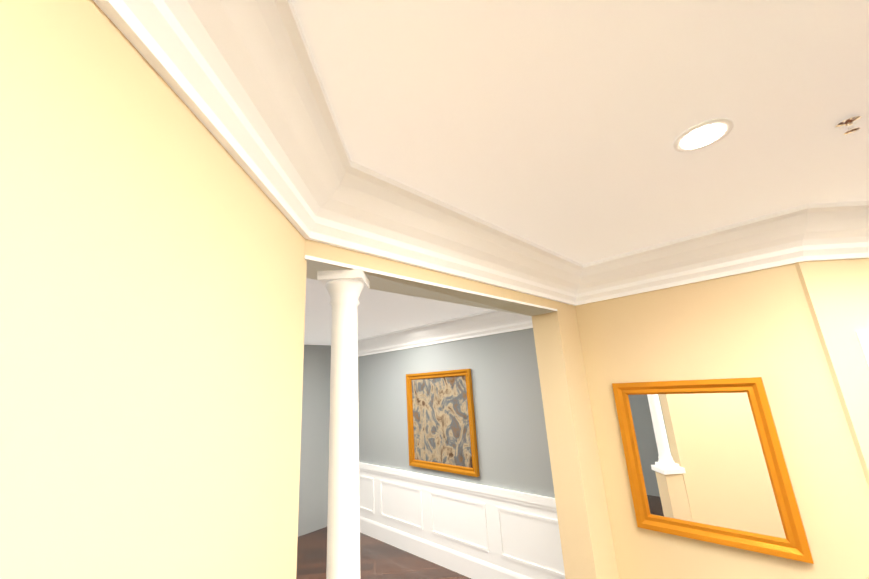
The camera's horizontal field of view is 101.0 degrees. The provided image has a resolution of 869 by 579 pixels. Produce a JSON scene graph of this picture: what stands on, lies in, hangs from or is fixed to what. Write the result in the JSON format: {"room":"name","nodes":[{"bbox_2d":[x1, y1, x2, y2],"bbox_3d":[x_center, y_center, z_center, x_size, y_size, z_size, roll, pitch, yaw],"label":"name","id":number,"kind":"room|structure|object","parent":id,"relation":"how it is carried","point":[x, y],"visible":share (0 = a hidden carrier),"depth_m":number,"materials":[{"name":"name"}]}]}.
{"room":"entrance hall","nodes":[
{"label":"entrance hall","id":0,"kind":"room"},
{"bbox_2d":[0,0,306,578],"bbox_3d":[-0.397,0.599,-0.138,0.120,2.540,2.070,-3,-15,-1],"label":"wall","id":1,"kind":"structure","parent":0,"point":[153,264],"depth_m":0.45,"materials":[{"name":"beige paint"}]},
{"bbox_2d":[298,345,330,536],"bbox_3d":[-3.332,1.791,3.728,0.120,2.540,5.200,-17,-20,42],"label":"wall","id":2,"kind":"structure","parent":0,"point":[313,488],"depth_m":5.19,"materials":[{"name":"grey paint"}]},
{"bbox_2d":[296,527,470,578],"bbox_3d":[2.832,1.938,0.587,12.000,0.060,12.700,-3,-15,-1],"label":"floor","id":3,"kind":"structure","parent":0,"point":[379,559],"depth_m":3.94,"materials":[{"name":"brown wood"}]},
{"bbox_3d":[-0.218,1.655,0.842,0.200,0.975,0.200,-3,-15,-1],"label":"pedestal","id":4,"kind":"object","parent":3,"relation":"on","visible":0},
{"bbox_2d":[317,269,368,578],"bbox_3d":[-0.285,0.569,1.126,0.150,1.275,0.150,-3,-15,-1],"label":"column","id":5,"kind":"structure","parent":4,"relation":"on","point":[344,288],"depth_m":1.12,"materials":[{"name":"white wood"}]},
{"bbox_2d":[358,328,554,497],"bbox_3d":[0.133,1.668,4.066,4.380,2.540,0.120,-17,-20,42],"label":"wall","id":6,"kind":"structure","parent":0,"point":[512,444],"depth_m":3.68,"materials":[{"name":"grey paint"}]},
{"bbox_2d":[406,369,479,476],"bbox_3d":[0.046,1.479,4.073,1.030,1.060,0.043,-17,-20,42],"label":"framed picture","id":7,"kind":"object","parent":6,"relation":"attached to","point":[441,422],"visible":1,"depth_m":4.04,"materials":[{"name":"paper"}]},
{"bbox_2d":[358,310,532,356],"bbox_3d":[-0.096,0.551,4.324,4.200,0.224,0.155,-17,-20,42],"label":"crown molding","id":8,"kind":"structure","parent":6,"relation":"attached to","point":[486,323],"depth_m":4.08,"materials":[{"name":"white wood"}]},
{"bbox_2d":[360,516,531,578],"bbox_3d":[0.019,2.837,3.847,4.000,0.185,0.020,-17,-20,42],"label":"baseboard","id":9,"kind":"structure","parent":6,"relation":"attached to","point":[471,567],"depth_m":3.82,"materials":[{"name":"white wood"}]},
{"bbox_2d":[359,462,564,578],"bbox_3d":[0.187,2.362,3.762,4.560,0.670,0.035,-17,-20,42],"label":"wainscoting","id":10,"kind":"structure","parent":6,"relation":"attached to","point":[518,532],"depth_m":3.60,"materials":[{"name":"white wood"}]},
{"bbox_2d":[305,239,618,578],"bbox_3d":[0.280,1.008,1.580,0.180,2.540,1.938,-17,-20,42],"label":"wall","id":11,"kind":"structure","parent":0,"point":[587,544],"depth_m":2.06,"materials":[{"name":"beige paint"}]},
{"bbox_2d":[305,255,557,315],"bbox_3d":[0.121,0.035,1.730,0.188,0.012,1.652,-17,-20,42],"label":"trim","id":12,"kind":"structure","parent":11,"relation":"attached to","point":[313,260],"depth_m":1.49,"materials":[{"name":"white wood"}]},
{"bbox_2d":[291,0,868,344],"bbox_3d":[2.678,-0.583,1.248,12.000,0.080,12.700,-3,-15,-1],"label":"ceiling","id":13,"kind":"structure","parent":0,"point":[558,126],"depth_m":0.96,"materials":[{"name":"paint"}]},
{"bbox_2d":[673,118,733,151],"bbox_3d":[0.814,-0.466,1.090,0.150,0.006,0.150,-3,-15,-1],"label":"recessed light","id":14,"kind":"object","parent":13,"relation":"in","point":[702,135],"visible":1,"depth_m":1.08,"materials":[{"name":"white"}]},
{"bbox_2d":[835,115,861,135],"bbox_3d":[1.234,-0.482,1.064,0.056,0.036,0.056,-3,-15,-1],"label":"sprinkler","id":15,"kind":"object","parent":13,"relation":"attached to","point":[848,124],"visible":1,"depth_m":1.06,"materials":[{"name":"silver metal"}]},
{"bbox_2d":[575,264,868,578],"bbox_3d":[1.474,1.010,1.870,1.117,2.540,0.150,-17,-20,42],"label":"wall","id":16,"kind":"structure","parent":0,"point":[758,323],"depth_m":1.80,"materials":[{"name":"beige paint"}]},
{"bbox_2d":[93,0,868,305],"bbox_3d":[1.234,-0.911,-0.943,3.280,0.224,7.100,-3,-15,-1],"label":"crown molding","id":17,"kind":"structure","parent":16,"relation":"attached to","point":[241,79],"depth_m":1.13,"materials":[{"name":"white wood"}]},
{"bbox_2d":[612,377,813,563],"bbox_3d":[1.364,0.875,1.871,0.690,0.775,0.038,-17,-20,42],"label":"mirror","id":18,"kind":"object","parent":16,"relation":"attached to","point":[705,460],"visible":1,"depth_m":1.83,"materials":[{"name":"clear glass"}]},
{"bbox_2d":[794,258,868,486],"bbox_3d":[2.425,0.858,1.511,1.260,2.540,0.120,-3,-15,-1],"label":"wall","id":19,"kind":"structure","parent":0,"point":[836,292],"depth_m":1.63,"materials":[{"name":"beige paint"}]},
{"bbox_2d":[856,330,868,366],"bbox_3d":[2.452,1.128,1.432,0.970,1.976,0.140,-3,-15,-1],"label":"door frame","id":20,"kind":"structure","parent":19,"relation":"attached to","point":[863,336],"depth_m":1.60,"materials":[{"name":"white wood"}]}
]}

